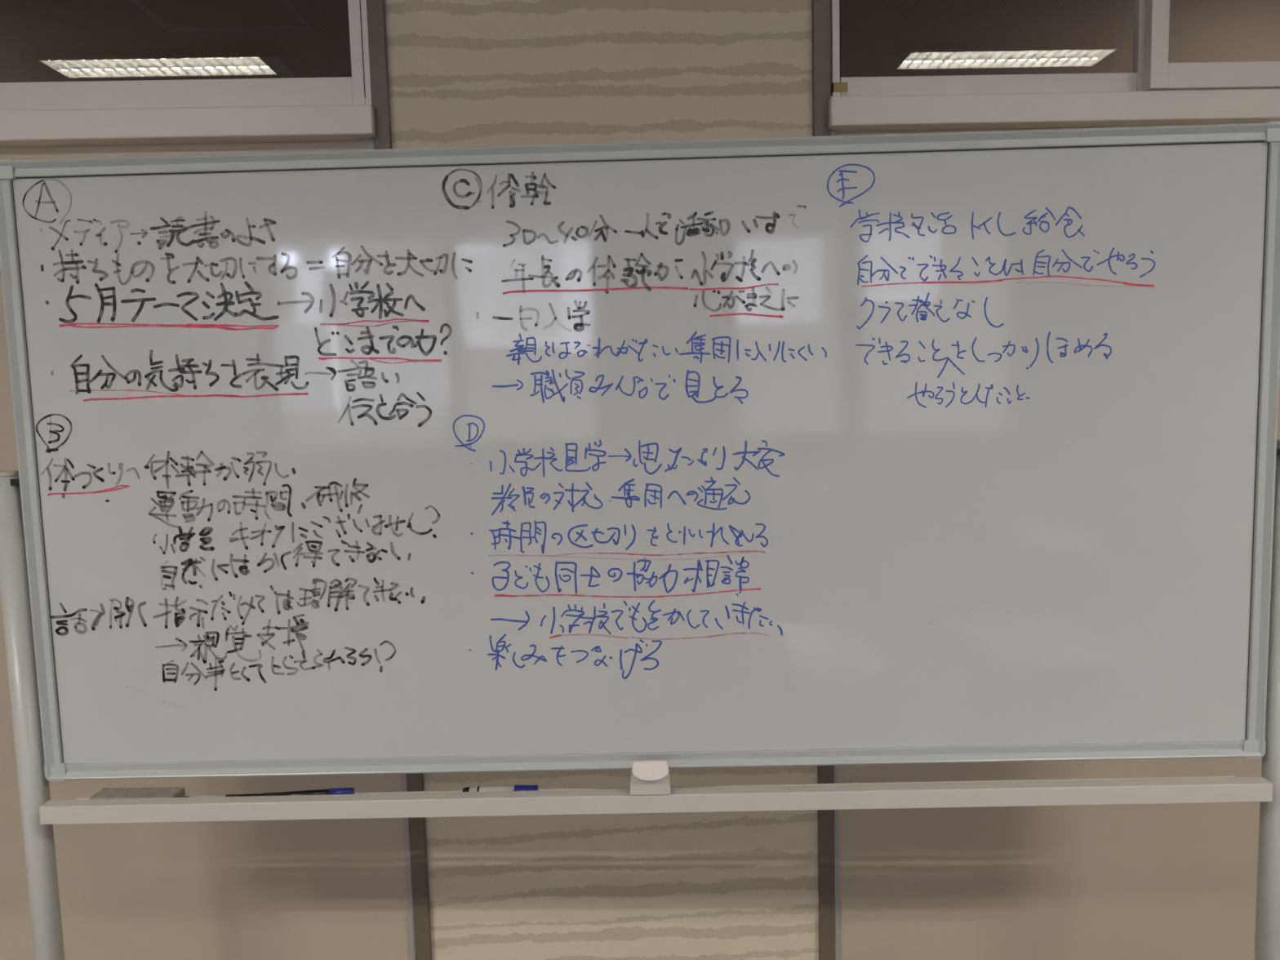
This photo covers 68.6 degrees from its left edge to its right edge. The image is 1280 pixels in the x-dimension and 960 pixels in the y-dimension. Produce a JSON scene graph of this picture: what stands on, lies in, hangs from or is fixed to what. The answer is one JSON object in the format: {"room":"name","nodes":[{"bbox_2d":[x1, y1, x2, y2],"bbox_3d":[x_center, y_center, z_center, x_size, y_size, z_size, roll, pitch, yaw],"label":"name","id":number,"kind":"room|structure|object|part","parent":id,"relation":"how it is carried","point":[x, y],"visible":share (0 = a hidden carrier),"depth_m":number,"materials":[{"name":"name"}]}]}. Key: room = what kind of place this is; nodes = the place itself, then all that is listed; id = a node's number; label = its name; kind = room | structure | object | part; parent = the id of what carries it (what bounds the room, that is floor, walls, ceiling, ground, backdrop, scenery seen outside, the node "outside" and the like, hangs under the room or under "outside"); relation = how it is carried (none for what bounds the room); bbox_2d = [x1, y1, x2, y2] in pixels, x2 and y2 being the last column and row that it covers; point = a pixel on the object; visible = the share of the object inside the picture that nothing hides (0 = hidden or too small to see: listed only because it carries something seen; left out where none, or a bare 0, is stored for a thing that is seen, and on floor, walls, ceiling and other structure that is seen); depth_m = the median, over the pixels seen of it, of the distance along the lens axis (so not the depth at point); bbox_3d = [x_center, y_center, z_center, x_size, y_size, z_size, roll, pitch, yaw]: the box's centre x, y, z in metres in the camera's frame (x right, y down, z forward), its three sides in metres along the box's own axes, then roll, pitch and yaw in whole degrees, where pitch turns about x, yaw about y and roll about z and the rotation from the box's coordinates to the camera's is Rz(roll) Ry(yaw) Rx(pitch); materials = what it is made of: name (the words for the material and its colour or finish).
{"room":"meeting room","nodes":[
{"label":"meeting room","id":0,"kind":"room"},
{"bbox_2d":[0,0,1279,959],"bbox_3d":[-0.016,-0.238,1.790,9.200,3.046,0.124,-2,6,-2],"label":"wall","id":1,"kind":"structure","parent":0,"point":[722,885],"depth_m":1.82,"materials":[{"name":"beige paint"}]},
{"bbox_2d":[0,0,375,146],"bbox_3d":[-1.437,-0.985,1.631,1.915,0.804,0.110,-2,6,-2],"label":"window","id":2,"kind":"structure","parent":1,"relation":"in","point":[73,72],"depth_m":1.66,"materials":[{"name":"glass"}]},
{"bbox_3d":[-0.970,-1.012,1.636,0.909,0.623,0.005,-2,6,-2],"label":"pane","id":3,"kind":"part","parent":2,"relation":"part of","materials":[{"name":"clear glass"}]},
{"bbox_3d":[-0.962,-0.680,1.667,0.901,0.050,0.021,-2,6,-2],"label":"rail","id":4,"kind":"part","parent":2,"relation":"part of","materials":[{"name":"white metal"}]},
{"bbox_3d":[-1.427,-0.613,1.667,1.915,0.058,0.110,-2,6,-2],"label":"sill","id":5,"kind":"part","parent":2,"relation":"part of","materials":[{"name":"white metal"}]},
{"bbox_3d":[-0.976,-1.011,1.634,0.957,0.716,0.024,-2,6,-2],"label":"sash","id":6,"kind":"part","parent":2,"relation":"part of","materials":[{"name":"white metal"}]},
{"bbox_3d":[-1.433,-1.011,1.642,1.904,0.753,0.084,-2,6,-2],"label":"frame","id":7,"kind":"part","parent":2,"relation":"part of","materials":[{"name":"white metal"}]},
{"bbox_2d":[367,139,415,959],"bbox_3d":[-0.456,0.344,1.774,0.011,1.914,0.020,-2,6,-2],"label":"trim","id":8,"kind":"structure","parent":1,"relation":"attached to","point":[371,142],"depth_m":1.80,"materials":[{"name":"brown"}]},
{"bbox_2d":[366,0,432,959],"bbox_3d":[-0.449,-0.219,1.716,0.029,3.046,0.028,-2,6,-2],"label":"trim","id":9,"kind":"structure","parent":1,"relation":"attached to","point":[375,9],"depth_m":1.78,"materials":[{"name":"beige metal"}]},
{"bbox_2d":[811,0,835,959],"bbox_3d":[0.338,-0.242,1.738,0.030,3.046,0.028,-2,6,-2],"label":"trim","id":10,"kind":"structure","parent":1,"relation":"attached to","point":[820,15],"depth_m":1.80,"materials":[{"name":"grey metal"}]},
{"bbox_2d":[830,130,839,959],"bbox_3d":[0.372,0.320,1.797,0.008,1.914,0.020,-2,6,-2],"label":"trim","id":11,"kind":"structure","parent":1,"relation":"attached to","point":[832,132],"depth_m":1.83,"materials":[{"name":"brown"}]},
{"bbox_2d":[828,0,1279,131],"bbox_3d":[1.325,-1.063,1.709,1.996,0.804,0.110,-2,6,-2],"label":"window","id":12,"kind":"structure","parent":1,"relation":"in","point":[904,64],"depth_m":1.72,"materials":[{"name":"glass"}]},
{"bbox_3d":[1.324,-1.090,1.719,1.977,0.753,0.084,-2,6,-2],"label":"frame","id":13,"kind":"part","parent":12,"relation":"part of","materials":[{"name":"white metal"}]},
{"bbox_2d":[831,82,847,93],"bbox_3d":[0.359,-0.706,1.689,0.026,0.016,0.014,-2,6,-2],"label":"tape","id":14,"kind":"object","parent":12,"relation":"attached to","point":[837,86],"visible":1,"depth_m":1.68,"materials":[{"name":"brown paper"}]},
{"bbox_3d":[0.636,-1.057,1.709,0.562,0.629,0.005,-2,6,-2],"label":"pane","id":15,"kind":"part","parent":12,"relation":"part of","materials":[{"name":"clear glass"}]},
{"bbox_3d":[0.645,-0.726,1.740,0.554,0.045,0.021,-2,6,-2],"label":"rail","id":16,"kind":"part","parent":12,"relation":"part of","materials":[{"name":"white metal"}]},
{"bbox_3d":[0.641,-1.060,1.707,0.584,0.716,0.024,-2,6,-2],"label":"sash","id":17,"kind":"part","parent":12,"relation":"part of","materials":[{"name":"white metal"}]},
{"bbox_3d":[1.335,-0.692,1.745,1.996,0.058,0.110,-2,6,-2],"label":"sill","id":18,"kind":"part","parent":12,"relation":"part of","materials":[{"name":"white metal"}]},
{"bbox_3d":[1.606,-1.082,1.684,1.396,0.716,0.024,-2,6,-2],"label":"sash","id":19,"kind":"part","parent":12,"relation":"part of","materials":[{"name":"white metal"}]},
{"bbox_3d":[1.614,-0.748,1.717,1.329,0.045,0.021,-2,6,-2],"label":"rail","id":20,"kind":"part","parent":12,"relation":"part of","materials":[{"name":"white metal"}]},
{"bbox_3d":[1.605,-1.080,1.686,1.337,0.629,0.005,-2,6,-2],"label":"pane","id":21,"kind":"part","parent":12,"relation":"part of","materials":[{"name":"clear glass"}]},
{"bbox_3d":[0.131,1.641,-1.576,9.500,0.050,11.350,-2,6,-2],"label":"floor","id":22,"kind":"structure","parent":0,"visible":0},
{"bbox_2d":[0,121,1279,959],"bbox_3d":[0.013,0.425,1.395,1.906,1.802,0.560,-1,6,1],"label":"whiteboard","id":23,"kind":"object","parent":22,"relation":"on","point":[649,459],"visible":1,"depth_m":1.35,"materials":[{"name":"white plastic"}]},
{"bbox_3d":[-0.887,0.000,1.367,0.023,0.894,0.025,-1,6,1],"label":"frame rail","id":24,"kind":"part","parent":23,"relation":"part of","materials":[{"name":"grey metal"}]},
{"bbox_3d":[-0.914,0.626,1.436,0.039,1.272,0.039,-1,6,1],"label":"post","id":25,"kind":"part","parent":23,"relation":"part of","materials":[{"name":"grey metal"}]},
{"bbox_2d":[88,786,185,799],"bbox_3d":[-0.756,0.482,1.412,0.128,0.026,0.037,-1,6,3],"label":"eraser","id":26,"kind":"object","parent":23,"relation":"on","point":[169,792],"visible":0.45,"depth_m":1.41,"materials":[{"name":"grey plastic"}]},
{"bbox_2d":[184,793,259,797],"bbox_3d":[-0.632,0.483,1.417,0.110,0.014,0.014,-2,6,-1],"label":"marker","id":27,"kind":"object","parent":23,"relation":"on","point":[251,794],"visible":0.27,"depth_m":1.41,"materials":[{"name":"grey plastic"}]},
{"bbox_2d":[257,787,354,795],"bbox_3d":[-0.505,0.475,1.416,0.144,0.018,0.016,-1,6,1],"label":"marker","id":28,"kind":"object","parent":23,"relation":"on","point":[335,790],"visible":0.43,"depth_m":1.41,"materials":[{"name":"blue plastic"}]},
{"bbox_2d":[462,785,538,791],"bbox_3d":[-0.210,0.470,1.412,0.112,0.020,0.020,-1,6,1],"label":"marker","id":29,"kind":"object","parent":23,"relation":"on","point":[512,788],"visible":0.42,"depth_m":1.41,"materials":[{"name":"grey plastic"}]},
{"bbox_3d":[-0.009,-0.459,1.310,1.795,0.023,0.025,-1,6,1],"label":"frame rail","id":30,"kind":"part","parent":23,"relation":"part of","materials":[{"name":"grey metal"}]},
{"bbox_3d":[0.013,0.416,1.395,1.795,0.023,0.025,-1,6,1],"label":"frame rail","id":31,"kind":"part","parent":23,"relation":"part of","materials":[{"name":"grey metal"}]},
{"bbox_2d":[39,775,1272,824],"bbox_3d":[0.015,0.466,1.396,1.869,0.032,0.162,-2,6,-2],"label":"tray","id":32,"kind":"object","parent":23,"relation":"on","point":[1223,788],"depth_m":1.36,"materials":[{"name":"grey paint"}]},
{"bbox_3d":[0.892,-0.043,1.339,0.023,0.894,0.025,-1,6,1],"label":"frame rail","id":33,"kind":"part","parent":23,"relation":"part of","materials":[{"name":"grey metal"}]},
{"bbox_3d":[0.950,0.581,1.407,0.039,1.272,0.039,-1,6,1],"label":"post","id":34,"kind":"part","parent":23,"relation":"part of","materials":[{"name":"grey metal"}]}
]}

